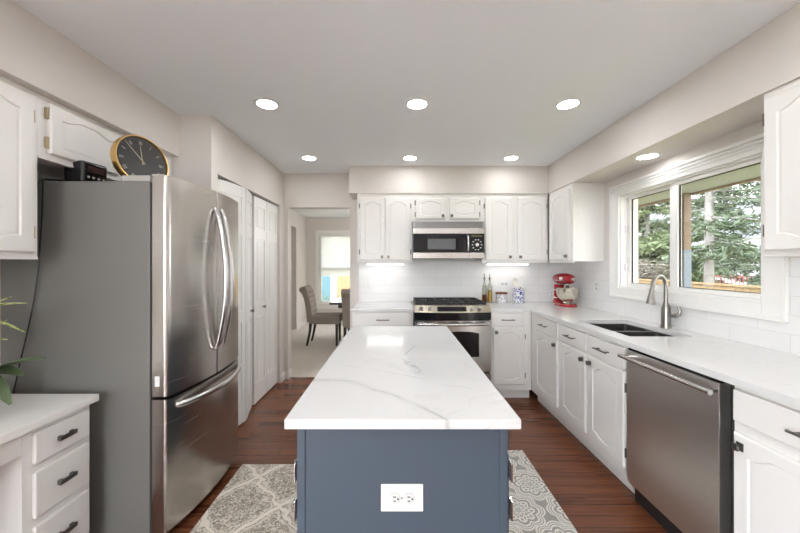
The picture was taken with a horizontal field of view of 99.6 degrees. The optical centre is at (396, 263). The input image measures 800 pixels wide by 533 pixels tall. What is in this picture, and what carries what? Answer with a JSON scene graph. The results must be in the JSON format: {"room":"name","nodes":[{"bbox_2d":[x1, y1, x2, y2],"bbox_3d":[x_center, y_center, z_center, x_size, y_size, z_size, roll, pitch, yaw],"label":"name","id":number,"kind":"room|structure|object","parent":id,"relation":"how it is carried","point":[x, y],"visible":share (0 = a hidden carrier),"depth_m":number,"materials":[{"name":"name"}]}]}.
{"room":"kitchen","nodes":[
{"label":"kitchen","id":0,"kind":"room"},
{"bbox_2d":[0,172,63,374],"bbox_3d":[-1.990,0.145,0.500,0.120,2.430,7.000,0,0,0],"label":"wall","id":1,"kind":"structure","parent":0,"point":[40,176],"depth_m":1.82,"materials":[{"name":"beige paint"}]},
{"bbox_2d":[0,76,37,259],"bbox_3d":[-1.765,-0.395,1.062,0.330,0.750,0.923,0,0,0],"label":"upper cabinet","id":2,"kind":"object","parent":1,"relation":"attached to","point":[18,104],"visible":1,"depth_m":1.43,"materials":[{"name":"white paint"}]},
{"bbox_2d":[37,93,171,180],"bbox_3d":[-1.765,-0.625,1.976,0.330,0.290,0.907,0,0,0],"label":"upper cabinet","id":3,"kind":"object","parent":1,"relation":"attached to","point":[65,136],"visible":0.51,"depth_m":1.67,"materials":[{"name":"white paint"}]},
{"bbox_2d":[172,115,196,183],"bbox_3d":[-1.683,0.145,2.480,0.495,2.430,0.100,0,0,0],"label":"wall","id":4,"kind":"structure","parent":0,"point":[184,167],"depth_m":2.43,"materials":[{"name":"beige paint"}]},
{"bbox_2d":[197,115,283,382],"bbox_3d":[-1.385,0.145,3.215,0.100,2.430,1.570,0,0,0],"label":"wall","id":5,"kind":"structure","parent":0,"point":[221,152],"depth_m":2.98,"materials":[{"name":"beige paint"}]},
{"bbox_2d":[218,175,278,205],"bbox_3d":[-1.380,-0.664,3.190,0.060,0.012,1.340,0,0,0],"label":"door track","id":6,"kind":"object","parent":5,"relation":"attached to","point":[219,177],"visible":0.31,"depth_m":3.20,"materials":[{"name":"silver metal"}]},
{"bbox_2d":[218,179,253,425],"bbox_3d":[-1.355,0.345,2.873,0.113,2.000,0.654,0,0,0],"label":"door","id":7,"kind":"structure","parent":6,"relation":"hanging from","point":[240,194],"depth_m":2.89,"materials":[{"name":"white paint"}]},
{"bbox_2d":[252,195,276,404],"bbox_3d":[-1.363,0.345,3.538,0.071,2.000,0.621,0,0,0],"label":"door","id":8,"kind":"structure","parent":6,"relation":"hanging from","point":[264,213],"depth_m":3.48,"materials":[{"name":"white paint"}]},
{"bbox_2d":[280,372,284,382],"bbox_3d":[-1.328,1.312,3.923,0.014,0.095,0.126,0,0,0],"label":"baseboard","id":9,"kind":"structure","parent":5,"relation":"attached to","point":[282,377],"depth_m":3.90,"materials":[{"name":"white paint"}]},
{"bbox_2d":[291,210,305,328],"bbox_3d":[-2.150,0.145,5.960,0.120,2.430,3.680,0,0,0],"label":"wall","id":10,"kind":"structure","parent":0,"point":[298,222],"depth_m":7.10,"materials":[{"name":"beige paint"}]},
{"bbox_2d":[296,318,341,328],"bbox_3d":[0.055,1.305,5.965,4.290,0.110,3.670,0,0,0],"label":"baseboard","id":11,"kind":"structure","parent":10,"relation":"attached to","point":[304,321],"depth_m":7.35,"materials":[{"name":"white paint"}]},
{"bbox_2d":[306,218,349,317],"bbox_3d":[-0.005,0.145,7.870,4.410,2.430,0.140,0,0,0],"label":"wall","id":12,"kind":"structure","parent":0,"point":[312,224],"depth_m":7.80,"materials":[{"name":"beige paint"}]},
{"bbox_2d":[316,230,349,308],"bbox_3d":[-1.125,0.128,7.815,1.540,1.805,0.130,0,0,0],"label":"window","id":13,"kind":"structure","parent":12,"relation":"in","point":[318,232],"depth_m":7.78,"materials":[{"name":"white paint"}]},
{"bbox_2d":[319,235,349,275],"bbox_3d":[-1.125,-0.194,7.808,1.330,0.947,0.044,0,0,0],"label":"roller shade","id":14,"kind":"object","parent":13,"relation":"attached to","point":[334,249],"visible":0.56,"depth_m":7.81,"materials":[{"name":"white fabric"}]},
{"bbox_2d":[12,0,799,217],"bbox_3d":[0.050,-1.130,2.425,4.500,0.120,11.050,0,0,0],"label":"ceiling","id":15,"kind":"structure","parent":0,"point":[492,75],"depth_m":1.80,"materials":[{"name":"paint"}]},
{"bbox_2d":[0,0,178,156],"bbox_3d":[-1.748,-0.920,-0.285,0.365,0.300,5.430,0,0,0],"label":"soffit","id":16,"kind":"structure","parent":15,"relation":"attached to","point":[34,56],"depth_m":1.65,"materials":[{"name":"beige paint"}]},
{"bbox_2d":[254,98,279,109],"bbox_3d":[-0.870,-1.067,2.260,0.164,0.006,0.164,0,0,0],"label":"recessed light","id":17,"kind":"object","parent":15,"relation":"in","point":[264,103],"visible":1,"depth_m":2.25,"materials":[{"name":"white plastic"}]},
{"bbox_2d":[301,155,316,160],"bbox_3d":[-0.888,-1.067,3.410,0.164,0.006,0.164,0,0,0],"label":"recessed light","id":18,"kind":"object","parent":15,"relation":"in","point":[305,157],"visible":1,"depth_m":3.40,"materials":[{"name":"white plastic"}]},
{"bbox_2d":[402,155,417,160],"bbox_3d":[0.131,-1.067,3.410,0.164,0.006,0.164,0,0,0],"label":"recessed light","id":19,"kind":"object","parent":15,"relation":"in","point":[408,157],"visible":1,"depth_m":3.39,"materials":[{"name":"white plastic"}]},
{"bbox_2d":[405,98,428,109],"bbox_3d":[0.134,-1.067,2.260,0.164,0.006,0.164,0,0,0],"label":"recessed light","id":20,"kind":"object","parent":15,"relation":"in","point":[415,103],"visible":1,"depth_m":2.25,"materials":[{"name":"white plastic"}]},
{"bbox_2d":[349,166,547,198],"bbox_3d":[0.563,-0.920,3.845,2.174,0.300,0.310,0,0,0],"label":"soffit","id":21,"kind":"structure","parent":15,"relation":"attached to","point":[362,179],"depth_m":3.69,"materials":[{"name":"beige paint"}]},
{"bbox_2d":[503,155,518,160],"bbox_3d":[1.150,-1.067,3.410,0.164,0.006,0.164,0,0,0],"label":"recessed light","id":22,"kind":"object","parent":15,"relation":"in","point":[512,157],"visible":1,"depth_m":3.40,"materials":[{"name":"white plastic"}]},
{"bbox_2d":[554,98,581,109],"bbox_3d":[1.143,-1.067,2.260,0.164,0.006,0.164,0,0,0],"label":"recessed light","id":23,"kind":"object","parent":15,"relation":"in","point":[565,104],"visible":1,"depth_m":2.25,"materials":[{"name":"white plastic"}]},
{"bbox_2d":[548,3,799,198],"bbox_3d":[1.805,-0.920,0.500,0.310,0.300,7.000,0,0,0],"label":"soffit","id":24,"kind":"structure","parent":15,"relation":"attached to","point":[723,96],"depth_m":1.89,"materials":[{"name":"beige paint"}]},
{"bbox_2d":[633,153,661,159],"bbox_3d":[1.790,-0.767,2.417,0.164,0.006,0.164,0,0,0],"label":"recessed light","id":25,"kind":"object","parent":24,"relation":"attached to","point":[646,156],"visible":1,"depth_m":2.41,"materials":[{"name":"white plastic"}]},
{"bbox_2d":[166,323,667,532],"bbox_3d":[0.050,1.420,2.425,4.500,0.120,11.050,0,0,0],"label":"floor","id":26,"kind":"structure","parent":0,"point":[593,499],"depth_m":2.44,"materials":[{"name":"brown wood"}]},
{"bbox_2d":[0,394,98,532],"bbox_3d":[-1.655,0.983,0.965,0.547,0.755,1.230,0,0,0],"label":"desk","id":27,"kind":"object","parent":26,"relation":"on","point":[44,438],"visible":1,"depth_m":1.38,"materials":[{"name":"white paint"}]},
{"bbox_2d":[0,296,26,339],"bbox_3d":[-1.661,0.357,1.130,0.405,0.496,0.463,0,0,0],"label":"spider plant","id":28,"kind":"object","parent":27,"relation":"on","point":[1,304],"visible":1,"depth_m":1.32,"materials":[{"name":"green plant"}]},
{"bbox_2d":[0,357,45,404],"bbox_3d":[-1.682,0.493,1.339,0.420,0.224,0.326,0,0,-44],"label":"potted orchid","id":29,"kind":"object","parent":27,"relation":"on","point":[5,394],"visible":1,"depth_m":1.34,"materials":[{"name":"green plant"}]},
{"bbox_2d":[1,174,240,532],"bbox_3d":[-1.457,0.460,2.012,0.940,1.800,0.746,0,0,0],"label":"refrigerator","id":30,"kind":"object","parent":26,"relation":"on","point":[135,307],"visible":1,"depth_m":1.64,"materials":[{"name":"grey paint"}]},
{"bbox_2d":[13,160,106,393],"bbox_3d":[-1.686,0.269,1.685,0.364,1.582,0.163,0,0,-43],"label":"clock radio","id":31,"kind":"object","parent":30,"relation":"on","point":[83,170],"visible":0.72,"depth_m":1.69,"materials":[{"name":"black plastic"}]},
{"bbox_2d":[110,134,168,176],"bbox_3d":[-1.359,-0.543,1.798,0.072,0.276,0.274,0,0,20],"label":"wall clock","id":32,"kind":"object","parent":30,"relation":"on","point":[131,154],"visible":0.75,"depth_m":1.78,"materials":[{"name":"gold metal"}]},
{"bbox_2d":[190,464,296,532],"bbox_3d":[-0.699,1.356,1.617,0.693,0.008,1.335,0,0,0],"label":"rug","id":33,"kind":"object","parent":26,"relation":"on","point":[259,498],"visible":0.55,"depth_m":1.90,"materials":[{"name":"grey fabric"}]},
{"bbox_2d":[299,285,341,345],"bbox_3d":[-1.289,0.870,5.805,0.677,0.989,0.450,0,0,-2],"label":"dining chair","id":34,"kind":"object","parent":26,"relation":"on","point":[313,317],"visible":0.98,"depth_m":5.60,"materials":[{"name":"beige fabric"}]},
{"bbox_2d":[329,297,341,307],"bbox_3d":[-0.050,0.980,5.720,2.000,0.760,0.960,0,0,0],"label":"dining table","id":35,"kind":"object","parent":26,"relation":"on","point":[338,301],"visible":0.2,"depth_m":5.34,"materials":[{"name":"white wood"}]},
{"bbox_2d":[341,289,349,337],"bbox_3d":[-0.615,0.870,5.391,0.450,0.989,0.677,0,0,0],"label":"dining chair","id":36,"kind":"object","parent":26,"relation":"on","point":[345,293],"visible":0.24,"depth_m":5.16,"materials":[{"name":"beige fabric"}]},
{"bbox_2d":[352,312,412,325],"bbox_3d":[-0.144,0.917,3.657,0.612,0.885,0.667,0,0,0],"label":"base cabinet","id":37,"kind":"object","parent":26,"relation":"on","point":[358,318],"visible":0.12,"depth_m":3.36,"materials":[{"name":"white paint"}]},
{"bbox_2d":[351,302,413,311],"bbox_3d":[-0.147,0.460,3.674,0.626,0.030,0.637,0,0,0],"label":"countertop","id":38,"kind":"structure","parent":37,"relation":"on","point":[359,306],"depth_m":3.46,"materials":[{"name":"white stone"}]},
{"bbox_2d":[294,429,512,532],"bbox_3d":[0.019,0.917,1.695,0.686,0.886,1.390,0,0,0],"label":"kitchen island","id":39,"kind":"object","parent":26,"relation":"on","point":[465,475],"visible":0.48,"depth_m":1.00,"materials":[{"name":"blue wood"}]},
{"bbox_2d":[381,484,422,510],"bbox_3d":[0.015,0.692,0.999,0.125,0.080,0.010,0,0,0],"label":"wall outlet","id":40,"kind":"object","parent":39,"relation":"attached to","point":[394,497],"visible":1,"depth_m":1.00,"materials":[{"name":"white plastic"}]},
{"bbox_2d":[389,493,400,503],"bbox_3d":[-0.006,0.692,0.998,0.033,0.033,0.005,0,0,0],"label":"receptacle","id":41,"kind":"object","parent":40,"relation":"attached to","point":[394,498],"depth_m":1.00,"materials":[{"name":"plastic"}]},
{"bbox_2d":[404,493,414,503],"bbox_3d":[0.036,0.692,0.998,0.033,0.033,0.005,0,0,0],"label":"receptacle","id":42,"kind":"object","parent":40,"relation":"attached to","point":[409,498],"depth_m":1.00,"materials":[{"name":"plastic"}]},
{"bbox_2d":[284,326,520,428],"bbox_3d":[0.017,0.459,1.696,0.679,0.028,1.460,0,0,0],"label":"island countertop","id":43,"kind":"structure","parent":39,"relation":"on","point":[377,377],"depth_m":1.20,"materials":[{"name":"white stone"}]},
{"bbox_2d":[411,297,490,380],"bbox_3d":[0.547,0.871,3.617,0.762,0.978,0.746,0,0,0],"label":"range","id":44,"kind":"object","parent":26,"relation":"on","point":[468,319],"visible":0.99,"depth_m":3.31,"materials":[{"name":"silver metal"}]},
{"bbox_2d":[411,301,483,307],"bbox_3d":[0.547,0.438,3.675,0.762,0.012,0.630,0,0,0],"label":"cooktop","id":45,"kind":"object","parent":44,"relation":"in","point":[414,304],"depth_m":3.35,"materials":[{"name":"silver metal"}]},
{"bbox_2d":[490,312,530,397],"bbox_3d":[1.137,0.917,3.657,0.417,0.885,0.667,0,0,0],"label":"base cabinet","id":46,"kind":"object","parent":26,"relation":"on","point":[510,372],"visible":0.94,"depth_m":3.36,"materials":[{"name":"white paint"}]},
{"bbox_2d":[508,450,577,532],"bbox_3d":[0.648,1.356,1.654,0.527,0.008,1.608,0,0,0],"label":"rug","id":47,"kind":"object","parent":26,"relation":"on","point":[535,508],"visible":0.45,"depth_m":1.90,"materials":[{"name":"grey fabric"}]},
{"bbox_2d":[532,313,567,428],"bbox_3d":[1.622,0.917,3.072,0.667,0.885,0.605,0,0,0],"label":"base cabinet","id":48,"kind":"object","parent":26,"relation":"on","point":[546,340],"visible":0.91,"depth_m":3.00,"materials":[{"name":"white paint"}]},
{"bbox_2d":[560,323,655,493],"bbox_3d":[1.622,0.917,2.362,0.667,0.885,0.815,0,0,0],"label":"base cabinet","id":49,"kind":"object","parent":26,"relation":"on","point":[593,379],"visible":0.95,"depth_m":2.25,"materials":[{"name":"white paint"}]},
{"bbox_2d":[617,347,734,532],"bbox_3d":[1.595,0.919,1.651,0.670,0.882,0.598,0,0,0],"label":"dishwasher","id":50,"kind":"object","parent":26,"relation":"on","point":[681,423],"visible":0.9,"depth_m":1.58,"materials":[{"name":"silver metal"}]},
{"bbox_2d":[731,386,799,532],"bbox_3d":[1.622,0.917,0.974,0.667,0.885,0.747,0,0,0],"label":"base cabinet","id":51,"kind":"object","parent":26,"relation":"on","point":[766,444],"visible":0.98,"depth_m":1.22,"materials":[{"name":"white paint"}]},
{"bbox_2d":[484,302,799,408],"bbox_3d":[1.439,0.460,2.246,1.026,0.030,3.492,0,0,0],"label":"countertop","id":52,"kind":"structure","parent":51,"relation":"on","point":[769,373],"depth_m":1.74,"materials":[{"name":"white stone"}]},
{"bbox_2d":[482,274,486,301],"bbox_3d":[1.000,0.277,3.865,0.058,0.335,0.058,0,0,0],"label":"oil bottle","id":53,"kind":"object","parent":52,"relation":"on","point":[484,296],"visible":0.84,"depth_m":3.85,"materials":[{"name":"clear glass"}]},
{"bbox_2d":[487,274,491,302],"bbox_3d":[1.066,0.277,3.885,0.058,0.335,0.058,0,0,0],"label":"oil bottle","id":54,"kind":"object","parent":52,"relation":"on","point":[489,292],"visible":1,"depth_m":3.87,"materials":[{"name":"clear glass"}]},
{"bbox_2d":[496,292,507,302],"bbox_3d":[1.200,0.384,3.880,0.132,0.122,0.132,0,0,0],"label":"canister","id":55,"kind":"object","parent":52,"relation":"on","point":[501,297],"visible":0.99,"depth_m":3.83,"materials":[{"name":"clear glass"}]},
{"bbox_2d":[512,288,523,302],"bbox_3d":[1.390,0.362,3.870,0.130,0.165,0.130,0,0,0],"label":"utensil crock","id":56,"kind":"object","parent":52,"relation":"on","point":[517,294],"visible":0.96,"depth_m":3.82,"materials":[{"name":"blue ceramic"}]},
{"bbox_2d":[513,278,517,288],"bbox_3d":[1.370,0.287,3.864,0.091,0.259,0.020,0,0,0],"label":"serving spoon","id":57,"kind":"object","parent":56,"relation":"in","point":[515,281],"visible":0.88,"depth_m":3.87,"materials":[{"name":"beige plastic"}]},
{"bbox_2d":[519,279,524,288],"bbox_3d":[1.411,0.291,3.840,0.073,0.250,0.011,0,0,0],"label":"slotted turner","id":58,"kind":"object","parent":56,"relation":"in","point":[521,281],"visible":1,"depth_m":3.84,"materials":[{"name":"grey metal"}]},
{"bbox_2d":[550,273,578,307],"bbox_3d":[1.776,0.271,3.604,0.226,0.347,0.315,0,0,-31],"label":"stand mixer","id":59,"kind":"object","parent":52,"relation":"on","point":[563,296],"visible":1,"depth_m":3.52,"materials":[{"name":"red metal"}]},
{"bbox_2d":[550,287,578,302],"bbox_3d":[1.775,0.330,3.566,0.276,0.159,0.226,0,0,0],"label":"bowl","id":60,"kind":"object","parent":59,"relation":"on","point":[561,294],"depth_m":3.51,"materials":[{"name":"silver metal"}]},
{"bbox_2d":[591,324,670,335],"bbox_3d":[1.625,0.574,2.382,0.422,0.196,0.647,0,0,0],"label":"sink","id":61,"kind":"object","parent":52,"relation":"in","point":[626,329],"visible":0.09,"depth_m":2.55,"materials":[{"name":"metal"}]},
{"bbox_2d":[646,274,681,327],"bbox_3d":[1.823,0.257,2.344,0.224,0.377,0.109,0,0,0],"label":"faucet","id":62,"kind":"object","parent":52,"relation":"on","point":[666,314],"visible":1,"depth_m":2.34,"materials":[{"name":"silver metal"}]},
{"bbox_2d":[284,174,549,378],"bbox_3d":[0.015,0.145,4.060,4.490,2.430,0.120,0,0,0],"label":"wall","id":63,"kind":"structure","parent":0,"point":[301,191],"depth_m":4.00,"materials":[{"name":"beige paint"}]},
{"bbox_2d":[284,371,288,378],"bbox_3d":[-1.306,1.312,3.993,0.057,0.095,0.014,0,0,0],"label":"baseboard","id":64,"kind":"structure","parent":63,"relation":"in","point":[286,372],"depth_m":3.99,"materials":[{"name":"white paint"}]},
{"bbox_2d":[357,194,411,262],"bbox_3d":[-0.135,-0.392,3.832,0.605,0.757,0.336,0,0,0],"label":"upper cabinet","id":65,"kind":"object","parent":63,"relation":"attached to","point":[384,221],"visible":1,"depth_m":3.69,"materials":[{"name":"white paint"}]},
{"bbox_2d":[367,263,403,264],"bbox_3d":[-0.133,-0.002,3.859,0.425,0.023,0.062,0,0,0],"label":"light","id":66,"kind":"object","parent":65,"relation":"attached to","point":[367,263],"visible":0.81,"depth_m":3.83,"materials":[{"name":"white plastic"}]},
{"bbox_2d":[412,194,481,222],"bbox_3d":[0.550,-0.617,3.832,0.764,0.307,0.336,0,0,0],"label":"upper cabinet","id":67,"kind":"object","parent":63,"relation":"attached to","point":[425,207],"visible":0.93,"depth_m":3.69,"materials":[{"name":"white paint"}]},
{"bbox_2d":[412,221,483,258],"bbox_3d":[0.551,-0.255,3.773,0.758,0.400,0.433,0,0,0],"label":"microwave","id":68,"kind":"object","parent":67,"relation":"attached to","point":[430,239],"visible":0.99,"depth_m":3.60,"materials":[{"name":"silver metal"}]},
{"bbox_2d":[359,259,561,301],"bbox_3d":[0.751,0.182,3.996,2.402,0.525,0.008,0,0,0],"label":"backsplash","id":69,"kind":"structure","parent":63,"relation":"attached to","point":[433,278],"depth_m":3.99,"materials":[{"name":"tile"}]},
{"bbox_2d":[362,278,371,287],"bbox_3d":[-0.355,0.220,3.987,0.115,0.115,0.009,0,0,0],"label":"light switch","id":70,"kind":"object","parent":69,"relation":"attached to","point":[366,282],"visible":1,"depth_m":3.99,"materials":[{"name":"white plastic"}]},
{"bbox_2d":[499,281,508,286],"bbox_3d":[1.265,0.235,3.987,0.125,0.075,0.010,0,0,0],"label":"wall outlet","id":71,"kind":"object","parent":69,"relation":"attached to","point":[501,283],"visible":1,"depth_m":3.99,"materials":[{"name":"white plastic"}]},
{"bbox_2d":[476,194,547,262],"bbox_3d":[1.294,-0.392,3.832,0.723,0.757,0.336,0,0,0],"label":"upper cabinet","id":72,"kind":"object","parent":63,"relation":"attached to","point":[515,225],"visible":0.98,"depth_m":3.69,"materials":[{"name":"white paint"}]},
{"bbox_2d":[486,263,527,264],"bbox_3d":[1.255,-0.002,3.859,0.470,0.023,0.062,0,0,0],"label":"light","id":73,"kind":"object","parent":72,"relation":"attached to","point":[486,263],"visible":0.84,"depth_m":3.83,"materials":[{"name":"white plastic"}]},
{"bbox_2d":[604,120,799,301],"bbox_3d":[2.035,0.145,0.560,0.150,2.430,7.120,0,0,0],"label":"wall","id":74,"kind":"structure","parent":0,"point":[755,129],"depth_m":2.35,"materials":[{"name":"beige paint"}]},
{"bbox_2d":[549,183,603,262],"bbox_3d":[1.790,-0.392,3.445,0.341,0.757,0.490,0,0,0],"label":"upper cabinet","id":75,"kind":"object","parent":74,"relation":"attached to","point":[576,210],"visible":1,"depth_m":3.20,"materials":[{"name":"white paint"}]},
{"bbox_2d":[562,258,799,355],"bbox_3d":[1.956,0.207,2.146,0.008,0.475,3.692,0,0,0],"label":"backsplash","id":76,"kind":"structure","parent":74,"relation":"attached to","point":[774,335],"depth_m":2.15,"materials":[{"name":"tile"}]},
{"bbox_2d":[594,281,598,292],"bbox_3d":[1.947,0.220,3.300,0.010,0.115,0.070,0,0,0],"label":"wall outlet","id":77,"kind":"object","parent":76,"relation":"attached to","point":[596,283],"visible":1,"depth_m":3.29,"materials":[{"name":"white plastic"}]},
{"bbox_2d":[609,133,789,322],"bbox_3d":[2.019,-0.201,2.385,0.182,0.988,1.400,0,0,0],"label":"window","id":78,"kind":"structure","parent":74,"relation":"in","point":[772,304],"depth_m":2.32,"materials":[{"name":"white paint"}]},
{"bbox_2d":[763,78,799,256],"bbox_3d":[1.802,-0.402,1.135,0.315,0.737,0.800,0,0,0],"label":"upper cabinet","id":79,"kind":"object","parent":74,"relation":"attached to","point":[781,116],"visible":1,"depth_m":1.45,"materials":[{"name":"white paint"}]},
{"label":"outside","id":80,"kind":"structure","parent":0,"visible":0},
{"bbox_3d":[10.000,1.960,15.000,100.000,0.100,90.000,0,0,0],"label":"lawn","id":81,"kind":"structure","parent":80,"visible":0},
{"bbox_2d":[322,291,338,300],"bbox_3d":[-2.170,1.398,11.041,2.226,1.038,1.085,0,0,0],"label":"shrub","id":82,"kind":"object","parent":81,"relation":"on","point":[335,291],"visible":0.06,"depth_m":11.06,"materials":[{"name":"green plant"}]},
{"bbox_2d":[322,276,347,300],"bbox_3d":[-4.880,-0.590,17.000,5.300,5.000,4.600,0,0,0],"label":"garage","id":83,"kind":"structure","parent":81,"relation":"on","point":[329,283],"depth_m":15.00,"materials":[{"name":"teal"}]},
{"bbox_2d":[337,276,349,297],"bbox_3d":[-0.253,0.935,14.010,4.495,1.950,0.020,0,0,0],"label":"wooden fence","id":84,"kind":"object","parent":81,"relation":"on","point":[341,280],"visible":0.05,"depth_m":14.00,"materials":[{"name":"yellow wood"}]},
{"bbox_2d":[638,258,669,280],"bbox_3d":[8.748,0.852,12.031,1.928,2.132,1.898,0,0,0],"label":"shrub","id":85,"kind":"object","parent":81,"relation":"on","point":[644,272],"visible":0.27,"depth_m":11.70,"materials":[{"name":"brown plant"}]},
{"bbox_2d":[638,201,731,285],"bbox_3d":[13.050,-3.296,17.379,5.853,11.839,7.161,0,0,36],"label":"spruce tree","id":86,"kind":"object","parent":81,"relation":"on","point":[652,241],"visible":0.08,"depth_m":16.61,"materials":[{"name":"green plant"}]},
{"bbox_2d":[682,193,690,286],"bbox_3d":[2.860,0.605,3.360,0.072,2.610,0.072,0,0,0],"label":"porch post","id":87,"kind":"object","parent":81,"relation":"on","point":[686,197],"visible":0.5,"depth_m":3.33,"materials":[{"name":"wood"}]},
{"bbox_2d":[638,279,760,292],"bbox_3d":[6.200,1.143,9.000,0.100,1.535,14.000,0,0,0],"label":"wooden fence","id":88,"kind":"object","parent":81,"relation":"on","point":[752,288],"visible":0.06,"depth_m":6.46,"materials":[{"name":"brown wood"}]},
{"bbox_2d":[640,181,760,285],"bbox_3d":[8.364,-2.590,8.898,3.163,9.001,3.109,0,0,32],"label":"spruce tree","id":89,"kind":"object","parent":81,"relation":"on","point":[707,226],"visible":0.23,"depth_m":8.64,"materials":[{"name":"green plant"}]},
{"bbox_2d":[650,201,760,284],"bbox_3d":[31.000,-1.965,32.500,10.800,7.750,7.000,0,0,42],"label":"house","id":90,"kind":"structure","parent":81,"relation":"on","point":[756,238],"depth_m":30.03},
{"bbox_2d":[691,188,756,286],"bbox_3d":[23.251,-3.708,25.418,5.869,12.764,6.481,0,0,0],"label":"spruce tree","id":91,"kind":"object","parent":81,"relation":"on","point":[698,203],"visible":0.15,"depth_m":24.29,"materials":[{"name":"green plant"}]},
{"bbox_2d":[703,275,753,284],"bbox_3d":[18.001,1.260,19.499,3.602,1.300,2.000,0,0,42],"label":"wooden deck","id":92,"kind":"object","parent":81,"relation":"on","point":[739,276],"visible":0.03,"depth_m":18.18,"materials":[{"name":"wood"}]},
{"bbox_2d":[697,180,760,288],"bbox_3d":[13.538,-2.294,12.081,5.215,9.593,4.292,0,0,0],"label":"spruce tree","id":93,"kind":"object","parent":81,"relation":"on","point":[756,280],"visible":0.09,"depth_m":12.70,"materials":[{"name":"green plant"}]},
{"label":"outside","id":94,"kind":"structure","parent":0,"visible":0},
{"bbox_2d":[638,164,760,205],"bbox_3d":[2.510,-0.715,2.500,0.780,0.030,8.000,0,0,0],"label":"roof eave","id":95,"kind":"object","parent":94,"point":[754,171],"depth_m":2.90},
{"bbox_2d":[638,176,760,207],"bbox_3d":[2.915,-0.790,2.500,0.030,0.220,8.000,0,0,0],"label":"fascia","id":96,"kind":"object","parent":95,"relation":"attached to","point":[755,178],"depth_m":3.08,"materials":[{"name":"white wood"}]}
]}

